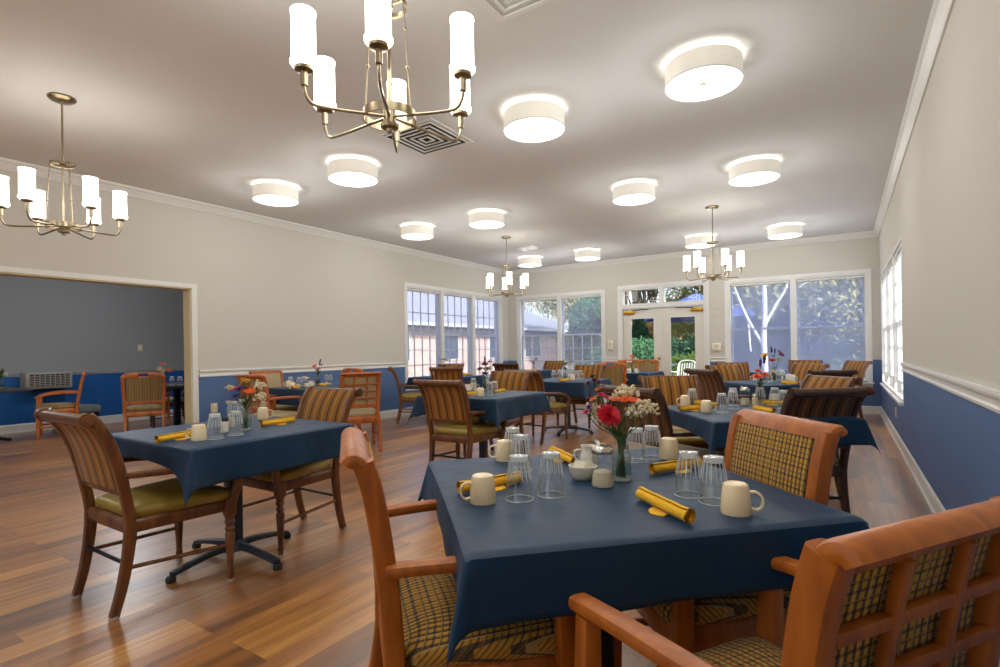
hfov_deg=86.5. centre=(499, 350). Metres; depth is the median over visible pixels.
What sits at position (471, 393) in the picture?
rolled napkin
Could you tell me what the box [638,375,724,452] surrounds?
armchair
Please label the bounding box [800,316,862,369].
shrub
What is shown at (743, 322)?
shrub
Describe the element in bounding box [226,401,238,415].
tumbler
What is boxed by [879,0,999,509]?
wall
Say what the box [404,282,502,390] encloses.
window
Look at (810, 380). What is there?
armchair
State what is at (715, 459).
tumbler
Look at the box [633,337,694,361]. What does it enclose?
shrub
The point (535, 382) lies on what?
armchair
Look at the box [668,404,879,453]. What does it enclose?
tablecloth
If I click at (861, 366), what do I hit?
armchair
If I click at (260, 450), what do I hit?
tablecloth
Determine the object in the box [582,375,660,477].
flower bouquet
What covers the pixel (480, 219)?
ceiling light
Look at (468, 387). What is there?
holder
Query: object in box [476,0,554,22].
ceiling vent
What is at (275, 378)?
armchair
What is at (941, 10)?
trim
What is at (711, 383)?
armchair
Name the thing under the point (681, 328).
tree
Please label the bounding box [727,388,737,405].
tumbler
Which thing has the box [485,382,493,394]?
tumbler
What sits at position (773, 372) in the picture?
flower bouquet
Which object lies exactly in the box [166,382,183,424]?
pedestal table
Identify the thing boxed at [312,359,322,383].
flower bouquet
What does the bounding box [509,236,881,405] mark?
wall
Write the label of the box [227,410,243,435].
tumbler
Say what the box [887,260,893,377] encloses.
roller shade
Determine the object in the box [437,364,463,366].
armchair
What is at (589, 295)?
roller shade
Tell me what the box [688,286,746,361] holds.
tree
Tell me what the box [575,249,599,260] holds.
ceiling light
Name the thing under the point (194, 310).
trim
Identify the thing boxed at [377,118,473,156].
ceiling vent
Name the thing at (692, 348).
shrub
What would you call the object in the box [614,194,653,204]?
diffuser
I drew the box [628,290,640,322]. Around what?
tree
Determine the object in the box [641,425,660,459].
tumbler
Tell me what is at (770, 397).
mug
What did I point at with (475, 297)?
roller shade
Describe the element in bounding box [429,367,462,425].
armchair
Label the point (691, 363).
rail fence
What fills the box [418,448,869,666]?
tablecloth
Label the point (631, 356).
flower bouquet
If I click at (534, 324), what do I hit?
neighboring building
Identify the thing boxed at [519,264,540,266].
diffuser
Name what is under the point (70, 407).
armchair
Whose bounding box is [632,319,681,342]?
tree
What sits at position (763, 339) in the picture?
tree
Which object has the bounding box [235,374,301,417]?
armchair
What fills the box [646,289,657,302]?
tree
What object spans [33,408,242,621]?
armchair
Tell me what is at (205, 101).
ceiling
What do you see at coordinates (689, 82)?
diffuser
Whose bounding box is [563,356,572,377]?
flower bouquet
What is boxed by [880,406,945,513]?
baseboard
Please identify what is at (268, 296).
wall
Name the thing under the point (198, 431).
mug
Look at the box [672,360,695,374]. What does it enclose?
patio chair
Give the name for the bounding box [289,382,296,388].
mug
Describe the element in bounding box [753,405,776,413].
rolled napkin
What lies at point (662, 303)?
door frame
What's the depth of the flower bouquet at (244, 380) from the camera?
3.01 m
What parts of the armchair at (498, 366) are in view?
backrest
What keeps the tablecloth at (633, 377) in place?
on the pedestal table
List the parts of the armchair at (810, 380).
backrest, frame, leg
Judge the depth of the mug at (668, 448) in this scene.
2.05 m
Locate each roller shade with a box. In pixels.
[407,288,439,293]
[444,293,471,297]
[475,297,498,375]
[520,298,556,301]
[561,295,600,374]
[730,281,789,286]
[797,275,864,378]
[882,271,886,373]
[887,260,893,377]
[894,244,902,383]
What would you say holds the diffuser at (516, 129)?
attached to the ceiling light at (529, 121)
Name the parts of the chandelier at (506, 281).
lamp shade, lamp shade, rod, lamp shade, lamp shade, lamp shade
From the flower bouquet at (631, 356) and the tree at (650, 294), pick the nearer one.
the flower bouquet at (631, 356)
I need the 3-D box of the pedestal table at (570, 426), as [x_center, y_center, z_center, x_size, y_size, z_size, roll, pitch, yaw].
[0.960,0.794,7.558,0.890,0.744,0.890,-1,0,33]
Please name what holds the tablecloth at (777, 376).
on the pedestal table
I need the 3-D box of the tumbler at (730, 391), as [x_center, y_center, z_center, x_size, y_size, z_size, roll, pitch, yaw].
[1.616,0.342,3.686,0.084,0.128,0.084,-1,0,33]
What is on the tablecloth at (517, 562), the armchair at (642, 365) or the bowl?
the bowl
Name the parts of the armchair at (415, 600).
backrest, frame, leg, armrest, armrest, seat frame, seat, leg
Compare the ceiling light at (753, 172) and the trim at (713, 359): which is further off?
the trim at (713, 359)
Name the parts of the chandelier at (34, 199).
lamp shade, lamp shade, arm, lamp shade, arm, arm, rod, arm, arm, lamp shade, lamp shade, arm, lamp shade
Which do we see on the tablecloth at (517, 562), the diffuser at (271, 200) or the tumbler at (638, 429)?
the tumbler at (638, 429)
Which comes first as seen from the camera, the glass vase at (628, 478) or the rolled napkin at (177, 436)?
the glass vase at (628, 478)
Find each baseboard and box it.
[0,409,182,434]
[380,407,412,418]
[547,396,608,402]
[858,406,880,413]
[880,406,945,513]
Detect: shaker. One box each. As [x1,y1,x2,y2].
[220,417,229,432]
[227,413,234,427]
[752,394,757,404]
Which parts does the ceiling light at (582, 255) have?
lamp shade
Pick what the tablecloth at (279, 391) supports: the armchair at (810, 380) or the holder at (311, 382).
the holder at (311, 382)
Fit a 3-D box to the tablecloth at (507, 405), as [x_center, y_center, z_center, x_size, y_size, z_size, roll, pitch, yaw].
[-0.172,0.570,5.334,1.062,0.274,1.062,-1,0,33]
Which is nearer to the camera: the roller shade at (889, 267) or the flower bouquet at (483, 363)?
the flower bouquet at (483, 363)
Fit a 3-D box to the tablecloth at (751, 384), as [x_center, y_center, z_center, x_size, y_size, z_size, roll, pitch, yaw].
[3.305,0.507,6.383,1.072,0.254,1.072,-1,0,-9]
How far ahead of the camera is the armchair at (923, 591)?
0.76 m
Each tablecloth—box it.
[112,416,353,507]
[269,384,338,405]
[404,375,487,389]
[407,390,553,431]
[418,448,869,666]
[519,369,556,378]
[543,378,611,402]
[623,371,664,384]
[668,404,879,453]
[724,379,801,400]
[750,371,789,379]
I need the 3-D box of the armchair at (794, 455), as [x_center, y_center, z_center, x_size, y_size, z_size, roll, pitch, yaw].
[0.700,0.695,1.726,0.572,0.950,0.576,-1,0,-8]
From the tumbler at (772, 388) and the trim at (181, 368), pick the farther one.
the trim at (181, 368)
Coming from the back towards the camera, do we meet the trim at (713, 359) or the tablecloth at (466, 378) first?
the trim at (713, 359)
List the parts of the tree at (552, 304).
crown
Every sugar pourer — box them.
[304,376,308,386]
[591,439,614,487]
[740,386,749,404]
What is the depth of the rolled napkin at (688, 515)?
1.37 m
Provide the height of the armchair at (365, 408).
0.950 m
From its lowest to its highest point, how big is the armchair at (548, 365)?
0.937 m
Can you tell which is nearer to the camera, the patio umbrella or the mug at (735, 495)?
the mug at (735, 495)
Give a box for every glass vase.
[240,412,252,430]
[611,436,631,481]
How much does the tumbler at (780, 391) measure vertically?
0.128 m
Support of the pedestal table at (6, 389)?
on the floor
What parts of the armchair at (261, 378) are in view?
frame, backrest, seat, leg, armrest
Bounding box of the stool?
[52,404,100,432]
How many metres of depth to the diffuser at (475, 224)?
7.48 m
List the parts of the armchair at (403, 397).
frame, leg, armrest, seat frame, seat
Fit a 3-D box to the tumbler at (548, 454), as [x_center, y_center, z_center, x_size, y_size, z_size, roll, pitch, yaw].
[0.151,0.364,1.572,0.084,0.128,0.084,-1,0,33]
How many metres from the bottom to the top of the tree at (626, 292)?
11.598 m
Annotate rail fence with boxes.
[671,362,692,366]
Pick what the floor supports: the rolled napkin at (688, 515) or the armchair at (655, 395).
the armchair at (655, 395)
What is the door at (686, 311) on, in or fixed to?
in the wall at (861, 253)
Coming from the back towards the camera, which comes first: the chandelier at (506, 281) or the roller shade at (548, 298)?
the roller shade at (548, 298)
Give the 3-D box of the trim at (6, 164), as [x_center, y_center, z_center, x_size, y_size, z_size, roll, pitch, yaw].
[-3.635,-1.836,7.021,0.075,0.100,14.270,-1,0,33]
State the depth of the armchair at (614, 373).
8.87 m
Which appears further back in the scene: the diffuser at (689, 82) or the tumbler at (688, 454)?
the diffuser at (689, 82)
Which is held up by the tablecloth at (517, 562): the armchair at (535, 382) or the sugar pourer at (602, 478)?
the sugar pourer at (602, 478)
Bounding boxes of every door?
[623,308,662,370]
[662,305,703,375]
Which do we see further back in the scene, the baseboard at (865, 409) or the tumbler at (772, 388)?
the baseboard at (865, 409)
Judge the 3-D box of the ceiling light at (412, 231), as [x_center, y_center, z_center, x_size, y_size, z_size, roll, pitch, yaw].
[-1.276,-1.829,8.193,0.494,0.183,0.494,-1,0,-19]
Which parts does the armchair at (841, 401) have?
backrest, frame, seat frame, leg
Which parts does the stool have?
seat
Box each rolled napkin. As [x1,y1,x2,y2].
[154,430,190,442]
[260,416,294,426]
[317,382,328,385]
[456,471,521,492]
[467,391,476,395]
[492,388,505,392]
[549,446,578,462]
[636,486,695,523]
[649,456,701,473]
[678,405,700,410]
[694,400,719,406]
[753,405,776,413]
[758,400,782,405]
[781,380,798,384]
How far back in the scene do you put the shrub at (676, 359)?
16.25 m
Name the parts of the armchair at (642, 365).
backrest, frame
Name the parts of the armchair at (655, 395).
frame, backrest, seat, armrest, seat frame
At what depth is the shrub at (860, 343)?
16.57 m
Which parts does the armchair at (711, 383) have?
frame, backrest, armrest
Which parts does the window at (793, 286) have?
sash, sash, sash, sash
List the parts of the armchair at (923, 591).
leg, armrest, seat, leg, armrest, frame, backrest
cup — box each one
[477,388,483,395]
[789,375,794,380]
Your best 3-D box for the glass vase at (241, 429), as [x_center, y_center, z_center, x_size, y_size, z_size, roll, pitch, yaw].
[-1.441,0.378,3.017,0.068,0.146,0.068,-1,0,33]
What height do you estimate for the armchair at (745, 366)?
0.937 m
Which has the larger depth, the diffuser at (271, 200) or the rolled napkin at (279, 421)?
the diffuser at (271, 200)
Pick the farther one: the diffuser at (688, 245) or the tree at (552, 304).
the tree at (552, 304)
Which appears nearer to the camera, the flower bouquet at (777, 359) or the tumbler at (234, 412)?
the tumbler at (234, 412)
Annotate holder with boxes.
[308,380,314,385]
[465,384,470,390]
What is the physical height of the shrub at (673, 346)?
1.940 m
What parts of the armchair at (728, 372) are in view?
frame, backrest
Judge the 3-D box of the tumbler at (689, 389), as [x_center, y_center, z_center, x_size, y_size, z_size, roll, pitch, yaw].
[1.419,0.345,3.922,0.084,0.128,0.084,-1,0,33]
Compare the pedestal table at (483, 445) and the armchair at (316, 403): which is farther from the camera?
the pedestal table at (483, 445)
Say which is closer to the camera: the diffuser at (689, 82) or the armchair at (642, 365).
the diffuser at (689, 82)
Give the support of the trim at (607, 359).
attached to the wall at (861, 253)
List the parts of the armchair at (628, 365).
frame, backrest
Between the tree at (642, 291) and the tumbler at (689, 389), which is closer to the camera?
the tumbler at (689, 389)
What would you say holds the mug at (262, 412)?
on the tablecloth at (260, 450)
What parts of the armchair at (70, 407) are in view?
leg, leg, seat, armrest, armrest, seat frame, frame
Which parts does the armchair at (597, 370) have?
leg, leg, seat, seat frame, backrest, leg, frame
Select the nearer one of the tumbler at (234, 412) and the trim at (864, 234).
the tumbler at (234, 412)
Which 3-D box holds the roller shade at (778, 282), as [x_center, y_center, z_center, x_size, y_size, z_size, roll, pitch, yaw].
[4.914,-0.386,10.038,1.012,1.784,0.040,-1,0,33]
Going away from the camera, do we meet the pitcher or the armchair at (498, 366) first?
the pitcher
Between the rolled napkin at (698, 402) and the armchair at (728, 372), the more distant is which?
the armchair at (728, 372)
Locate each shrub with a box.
[564,331,595,370]
[575,331,600,364]
[586,338,644,363]
[632,336,653,359]
[632,336,672,361]
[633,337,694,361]
[648,333,694,361]
[671,337,748,361]
[671,351,694,374]
[733,287,788,371]
[734,287,807,371]
[739,283,829,371]
[755,285,854,370]
[782,305,862,369]
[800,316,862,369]
[820,295,862,364]
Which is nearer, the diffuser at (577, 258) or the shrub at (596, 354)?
the diffuser at (577, 258)
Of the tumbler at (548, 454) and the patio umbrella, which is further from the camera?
the patio umbrella
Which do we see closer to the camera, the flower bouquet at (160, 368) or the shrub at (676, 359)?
the flower bouquet at (160, 368)
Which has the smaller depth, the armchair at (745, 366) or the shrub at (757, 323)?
the armchair at (745, 366)
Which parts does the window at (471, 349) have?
sash, sash, sash, sash, sash, sash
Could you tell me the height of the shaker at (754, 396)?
0.083 m
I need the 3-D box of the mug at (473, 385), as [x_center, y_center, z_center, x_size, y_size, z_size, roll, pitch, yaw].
[-0.284,0.395,5.893,0.098,0.078,0.076,-1,0,-30]
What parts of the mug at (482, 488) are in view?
handle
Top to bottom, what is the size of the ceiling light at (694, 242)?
0.183 m
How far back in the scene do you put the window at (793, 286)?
9.71 m
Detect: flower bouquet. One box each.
[0,369,8,386]
[156,363,172,374]
[225,377,266,428]
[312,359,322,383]
[476,356,491,388]
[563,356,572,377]
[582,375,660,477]
[629,352,635,371]
[751,355,776,400]
[761,347,783,380]
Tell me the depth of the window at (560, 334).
12.32 m
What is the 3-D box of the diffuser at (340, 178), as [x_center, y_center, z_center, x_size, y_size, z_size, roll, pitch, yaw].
[-1.504,-1.758,5.447,0.478,0.007,0.478,-1,0,-1]
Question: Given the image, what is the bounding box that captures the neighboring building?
[407,291,572,376]
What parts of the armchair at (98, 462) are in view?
leg, frame, backrest, leg, armrest, seat frame, seat, leg, armrest, leg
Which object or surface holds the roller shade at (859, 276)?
attached to the window at (793, 286)
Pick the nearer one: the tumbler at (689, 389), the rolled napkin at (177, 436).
the rolled napkin at (177, 436)
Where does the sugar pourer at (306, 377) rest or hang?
on the tablecloth at (279, 391)
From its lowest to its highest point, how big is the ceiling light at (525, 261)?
0.183 m
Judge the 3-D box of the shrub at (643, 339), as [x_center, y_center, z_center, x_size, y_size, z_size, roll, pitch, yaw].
[5.781,0.304,23.005,2.816,1.938,2.835,-1,0,-44]
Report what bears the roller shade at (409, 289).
attached to the window at (471, 349)
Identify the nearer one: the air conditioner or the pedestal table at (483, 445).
the pedestal table at (483, 445)
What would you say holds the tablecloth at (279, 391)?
on the pedestal table
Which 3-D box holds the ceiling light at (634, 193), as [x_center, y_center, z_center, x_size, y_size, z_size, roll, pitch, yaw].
[1.594,-1.872,6.335,0.494,0.183,0.494,-1,0,16]
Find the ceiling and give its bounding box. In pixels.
[0,0,932,270]
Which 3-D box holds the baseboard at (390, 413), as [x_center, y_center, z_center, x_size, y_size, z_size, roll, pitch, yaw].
[-1.759,1.139,9.898,0.022,0.135,7.450,-1,0,33]
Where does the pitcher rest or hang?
on the tablecloth at (517, 562)
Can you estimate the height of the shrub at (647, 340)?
1.950 m
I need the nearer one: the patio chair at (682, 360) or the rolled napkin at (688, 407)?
the rolled napkin at (688, 407)
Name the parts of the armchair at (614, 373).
frame, backrest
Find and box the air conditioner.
[20,371,72,388]
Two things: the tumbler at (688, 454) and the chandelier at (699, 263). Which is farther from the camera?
the chandelier at (699, 263)
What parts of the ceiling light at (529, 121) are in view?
lamp shade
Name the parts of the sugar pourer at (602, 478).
lid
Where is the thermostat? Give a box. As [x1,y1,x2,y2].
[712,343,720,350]
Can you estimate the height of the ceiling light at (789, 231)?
0.183 m
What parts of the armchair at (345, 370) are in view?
frame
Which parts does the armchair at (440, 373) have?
frame, backrest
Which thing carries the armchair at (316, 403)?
on the floor
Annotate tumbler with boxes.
[207,413,223,439]
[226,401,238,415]
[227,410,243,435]
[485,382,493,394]
[504,427,522,461]
[505,453,533,502]
[511,433,532,472]
[537,450,565,498]
[625,427,646,462]
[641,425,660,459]
[674,450,703,498]
[687,388,696,397]
[698,454,727,505]
[715,393,728,412]
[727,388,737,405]
[727,390,738,409]
[755,387,765,396]
[769,387,779,405]
[777,390,787,408]
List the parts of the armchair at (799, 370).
frame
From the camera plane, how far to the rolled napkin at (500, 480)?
1.66 m
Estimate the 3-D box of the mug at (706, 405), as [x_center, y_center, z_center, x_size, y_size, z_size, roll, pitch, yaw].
[1.383,0.370,3.542,0.098,0.078,0.076,-1,0,-30]
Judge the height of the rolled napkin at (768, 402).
0.040 m
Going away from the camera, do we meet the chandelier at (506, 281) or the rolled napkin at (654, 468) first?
the rolled napkin at (654, 468)
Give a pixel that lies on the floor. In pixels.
(317, 610)
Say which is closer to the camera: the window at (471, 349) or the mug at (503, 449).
the mug at (503, 449)
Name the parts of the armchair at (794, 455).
leg, leg, seat frame, seat, backrest, frame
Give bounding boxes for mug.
[185,424,206,440]
[257,407,273,419]
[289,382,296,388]
[459,472,495,505]
[470,382,479,389]
[473,388,483,395]
[488,439,513,461]
[659,437,678,459]
[676,395,690,405]
[700,400,716,412]
[720,480,764,516]
[769,393,780,399]
[789,375,797,380]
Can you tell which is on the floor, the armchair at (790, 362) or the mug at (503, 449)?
the armchair at (790, 362)
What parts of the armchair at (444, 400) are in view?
leg, frame, backrest, leg, seat frame, seat, leg, armrest, leg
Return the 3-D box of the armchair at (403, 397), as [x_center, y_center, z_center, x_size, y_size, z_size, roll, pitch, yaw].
[-1.494,0.734,8.819,0.708,0.937,0.608,-1,0,-11]
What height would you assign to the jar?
0.062 m
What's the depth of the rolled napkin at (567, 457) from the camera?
2.02 m
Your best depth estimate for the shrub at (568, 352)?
27.25 m
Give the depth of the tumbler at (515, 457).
1.52 m
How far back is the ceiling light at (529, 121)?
4.17 m
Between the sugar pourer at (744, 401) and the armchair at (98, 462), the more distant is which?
the sugar pourer at (744, 401)
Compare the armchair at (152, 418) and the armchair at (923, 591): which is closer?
the armchair at (923, 591)
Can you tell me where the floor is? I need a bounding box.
[0,400,999,666]
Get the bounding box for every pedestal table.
[0,387,31,440]
[165,480,290,583]
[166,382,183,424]
[472,416,487,458]
[545,397,593,435]
[601,629,613,666]
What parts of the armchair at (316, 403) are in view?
armrest, leg, seat frame, seat, leg, backrest, frame, leg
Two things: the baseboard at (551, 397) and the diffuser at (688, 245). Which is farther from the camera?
the baseboard at (551, 397)
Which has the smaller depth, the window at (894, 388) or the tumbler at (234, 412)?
the tumbler at (234, 412)
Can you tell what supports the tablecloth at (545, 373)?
on the pedestal table
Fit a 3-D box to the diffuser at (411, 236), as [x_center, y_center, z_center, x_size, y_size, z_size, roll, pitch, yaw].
[-1.275,-1.762,8.193,0.478,0.007,0.478,-1,0,-19]
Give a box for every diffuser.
[253,195,297,205]
[329,172,376,185]
[402,233,432,239]
[470,221,503,227]
[505,118,563,140]
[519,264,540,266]
[576,257,598,260]
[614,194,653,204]
[666,66,741,99]
[686,243,713,247]
[730,172,778,185]
[768,233,801,238]
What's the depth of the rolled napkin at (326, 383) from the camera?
7.00 m
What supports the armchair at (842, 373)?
on the floor
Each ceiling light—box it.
[252,182,298,206]
[328,158,377,186]
[401,224,432,239]
[469,211,503,228]
[504,100,564,142]
[518,257,541,266]
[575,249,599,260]
[613,182,654,205]
[665,44,742,101]
[685,235,715,248]
[729,158,779,186]
[768,224,801,239]
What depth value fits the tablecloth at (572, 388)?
7.10 m
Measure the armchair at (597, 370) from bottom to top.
0.937 m
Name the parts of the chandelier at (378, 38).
lamp shade, lamp shade, arm, arm, lamp shade, arm, rod, arm, lamp shade, arm, arm, lamp shade, lamp shade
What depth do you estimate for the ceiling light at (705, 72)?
3.47 m
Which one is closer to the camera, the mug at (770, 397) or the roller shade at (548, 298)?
the mug at (770, 397)
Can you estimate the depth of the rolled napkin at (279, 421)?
3.22 m
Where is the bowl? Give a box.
[568,460,596,480]
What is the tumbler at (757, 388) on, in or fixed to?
on the tablecloth at (712, 427)
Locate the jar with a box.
[228,417,234,427]
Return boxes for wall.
[0,169,509,422]
[0,275,184,425]
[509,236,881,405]
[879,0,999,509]
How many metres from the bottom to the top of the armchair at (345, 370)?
0.958 m
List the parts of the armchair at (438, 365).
backrest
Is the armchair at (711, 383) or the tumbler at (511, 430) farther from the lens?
the armchair at (711, 383)
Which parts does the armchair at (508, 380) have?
leg, seat, leg, seat frame, backrest, frame, leg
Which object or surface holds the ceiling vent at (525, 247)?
in the ceiling
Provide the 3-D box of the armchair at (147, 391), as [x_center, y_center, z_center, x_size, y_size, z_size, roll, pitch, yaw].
[-4.952,0.775,7.430,0.562,0.958,0.576,-1,0,-29]
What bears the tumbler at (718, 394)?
on the tablecloth at (712, 427)
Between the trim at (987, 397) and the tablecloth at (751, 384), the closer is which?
the trim at (987, 397)
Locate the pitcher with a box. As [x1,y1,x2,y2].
[573,444,597,466]
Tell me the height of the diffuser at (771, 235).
0.007 m
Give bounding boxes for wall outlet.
[211,403,217,412]
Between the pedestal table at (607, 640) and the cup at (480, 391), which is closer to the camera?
the pedestal table at (607, 640)
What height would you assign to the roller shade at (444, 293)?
1.784 m
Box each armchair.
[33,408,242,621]
[35,371,85,439]
[120,372,170,430]
[150,388,184,427]
[223,386,362,556]
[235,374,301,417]
[249,370,297,412]
[339,372,382,450]
[339,427,575,666]
[341,368,362,430]
[388,366,426,424]
[412,379,507,461]
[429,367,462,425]
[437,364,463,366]
[463,371,531,457]
[492,363,518,370]
[504,370,569,445]
[543,360,564,401]
[554,364,606,429]
[568,496,999,666]
[596,362,628,416]
[598,384,724,468]
[614,408,847,666]
[617,360,638,370]
[635,359,659,387]
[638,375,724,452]
[684,368,751,403]
[705,364,751,404]
[714,362,750,379]
[724,386,875,513]
[780,369,857,450]
[788,360,822,370]
[789,363,829,380]
[799,374,861,495]
[842,360,872,418]
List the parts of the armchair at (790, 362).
backrest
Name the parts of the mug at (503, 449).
handle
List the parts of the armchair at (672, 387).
frame, backrest, seat, seat frame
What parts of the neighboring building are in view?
pane, pane, pane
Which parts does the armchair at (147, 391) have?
leg, frame, backrest, seat frame, seat, leg, leg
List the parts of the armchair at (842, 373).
frame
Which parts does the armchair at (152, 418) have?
leg, seat, frame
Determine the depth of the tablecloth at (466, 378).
9.00 m
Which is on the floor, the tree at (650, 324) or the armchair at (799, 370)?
the armchair at (799, 370)
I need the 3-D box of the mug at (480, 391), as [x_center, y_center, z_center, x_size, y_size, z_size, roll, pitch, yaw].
[-0.201,0.394,5.054,0.105,0.078,0.076,-1,0,0]
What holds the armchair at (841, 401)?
on the floor
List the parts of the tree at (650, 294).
crown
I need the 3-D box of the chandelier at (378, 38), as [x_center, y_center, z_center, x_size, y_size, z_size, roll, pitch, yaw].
[-0.465,-1.418,2.205,0.792,1.030,0.700,-1,0,-36]
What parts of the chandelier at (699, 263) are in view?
lamp shade, lamp shade, lamp shade, rod, lamp shade, lamp shade, lamp shade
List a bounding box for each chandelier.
[0,92,127,239]
[289,0,475,152]
[486,236,528,296]
[683,205,744,281]
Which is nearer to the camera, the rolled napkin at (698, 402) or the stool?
the rolled napkin at (698, 402)
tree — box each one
[524,301,568,321]
[536,298,584,364]
[566,297,600,364]
[625,291,629,303]
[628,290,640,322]
[632,319,650,343]
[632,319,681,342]
[633,287,698,341]
[640,289,650,303]
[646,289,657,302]
[665,287,701,345]
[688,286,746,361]
[690,286,702,293]
[733,278,861,359]
[733,282,806,371]
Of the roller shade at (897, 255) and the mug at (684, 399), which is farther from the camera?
the roller shade at (897, 255)
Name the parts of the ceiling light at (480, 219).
lamp shade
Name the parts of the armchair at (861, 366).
backrest, frame, leg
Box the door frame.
[617,279,709,368]
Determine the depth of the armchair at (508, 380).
6.11 m
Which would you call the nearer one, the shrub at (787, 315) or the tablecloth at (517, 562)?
the tablecloth at (517, 562)
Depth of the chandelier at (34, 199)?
3.93 m
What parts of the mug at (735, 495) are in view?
handle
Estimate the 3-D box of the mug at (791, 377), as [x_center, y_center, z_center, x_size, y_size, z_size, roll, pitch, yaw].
[3.612,0.337,6.560,0.098,0.078,0.076,-1,0,-30]
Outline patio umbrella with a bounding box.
[644,293,754,321]
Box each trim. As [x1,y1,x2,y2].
[0,157,508,274]
[0,266,198,422]
[0,367,183,376]
[199,362,405,376]
[509,230,877,274]
[605,358,617,361]
[710,357,725,361]
[874,0,954,235]
[900,362,999,413]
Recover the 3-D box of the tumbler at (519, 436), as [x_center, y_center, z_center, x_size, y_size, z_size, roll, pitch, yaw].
[0.074,0.365,1.906,0.084,0.128,0.084,-1,0,33]
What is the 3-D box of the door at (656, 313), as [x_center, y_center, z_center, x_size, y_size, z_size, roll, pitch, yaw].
[3.020,0.120,11.255,0.828,2.010,0.153,-1,0,33]
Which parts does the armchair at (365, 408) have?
backrest, frame, seat frame, seat, leg, leg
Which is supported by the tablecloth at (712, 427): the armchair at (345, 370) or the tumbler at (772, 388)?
the tumbler at (772, 388)
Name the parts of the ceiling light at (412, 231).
lamp shade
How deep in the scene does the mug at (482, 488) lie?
1.48 m
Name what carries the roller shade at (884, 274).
attached to the window at (894, 388)
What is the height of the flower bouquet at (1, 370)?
0.276 m
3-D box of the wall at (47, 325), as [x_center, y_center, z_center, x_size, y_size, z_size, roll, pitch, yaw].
[-8.201,0.003,7.630,0.160,2.600,7.420,-1,0,33]
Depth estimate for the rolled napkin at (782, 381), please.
5.98 m
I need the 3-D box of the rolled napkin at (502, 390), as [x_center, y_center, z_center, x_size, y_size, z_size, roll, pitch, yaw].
[0.001,0.410,5.424,0.061,0.040,0.225,-1,0,29]
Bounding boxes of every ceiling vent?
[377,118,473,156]
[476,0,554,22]
[511,244,543,250]
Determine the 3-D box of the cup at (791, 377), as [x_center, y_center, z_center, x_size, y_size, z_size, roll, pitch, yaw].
[3.602,0.337,6.554,0.076,0.078,0.076,-1,0,0]
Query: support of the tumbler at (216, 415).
on the tablecloth at (260, 450)
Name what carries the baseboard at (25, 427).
attached to the wall at (47, 325)
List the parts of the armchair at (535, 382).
frame, leg, backrest, leg, seat frame, seat, armrest, leg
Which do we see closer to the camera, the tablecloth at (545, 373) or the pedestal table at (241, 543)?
the pedestal table at (241, 543)
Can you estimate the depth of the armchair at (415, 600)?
1.30 m
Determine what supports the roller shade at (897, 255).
attached to the window at (894, 388)
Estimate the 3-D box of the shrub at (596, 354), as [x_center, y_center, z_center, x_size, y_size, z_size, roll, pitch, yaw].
[5.282,0.357,23.370,2.701,1.909,2.910,-1,0,33]
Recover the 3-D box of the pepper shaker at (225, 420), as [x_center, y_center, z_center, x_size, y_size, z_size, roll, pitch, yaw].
[-1.529,0.411,2.952,0.046,0.083,0.046,-1,0,33]
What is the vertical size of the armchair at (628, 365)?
0.958 m
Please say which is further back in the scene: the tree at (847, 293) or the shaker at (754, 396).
the tree at (847, 293)
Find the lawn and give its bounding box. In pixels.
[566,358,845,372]
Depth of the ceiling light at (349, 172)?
5.31 m
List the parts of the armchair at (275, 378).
frame, backrest, seat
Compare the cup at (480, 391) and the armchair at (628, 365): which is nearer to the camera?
the cup at (480, 391)
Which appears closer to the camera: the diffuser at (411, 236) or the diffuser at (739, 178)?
the diffuser at (739, 178)
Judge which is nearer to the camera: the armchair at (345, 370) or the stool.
the armchair at (345, 370)
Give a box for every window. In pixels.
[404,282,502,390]
[516,290,605,377]
[724,268,873,386]
[880,237,903,405]
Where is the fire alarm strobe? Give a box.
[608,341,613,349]
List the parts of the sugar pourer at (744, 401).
lid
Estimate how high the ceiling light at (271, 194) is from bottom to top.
0.183 m
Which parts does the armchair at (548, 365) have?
backrest, frame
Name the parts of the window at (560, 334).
sash, sash, sash, sash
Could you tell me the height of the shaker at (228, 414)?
0.083 m
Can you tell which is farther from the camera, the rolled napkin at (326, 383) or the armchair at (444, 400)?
the rolled napkin at (326, 383)
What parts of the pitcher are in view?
handle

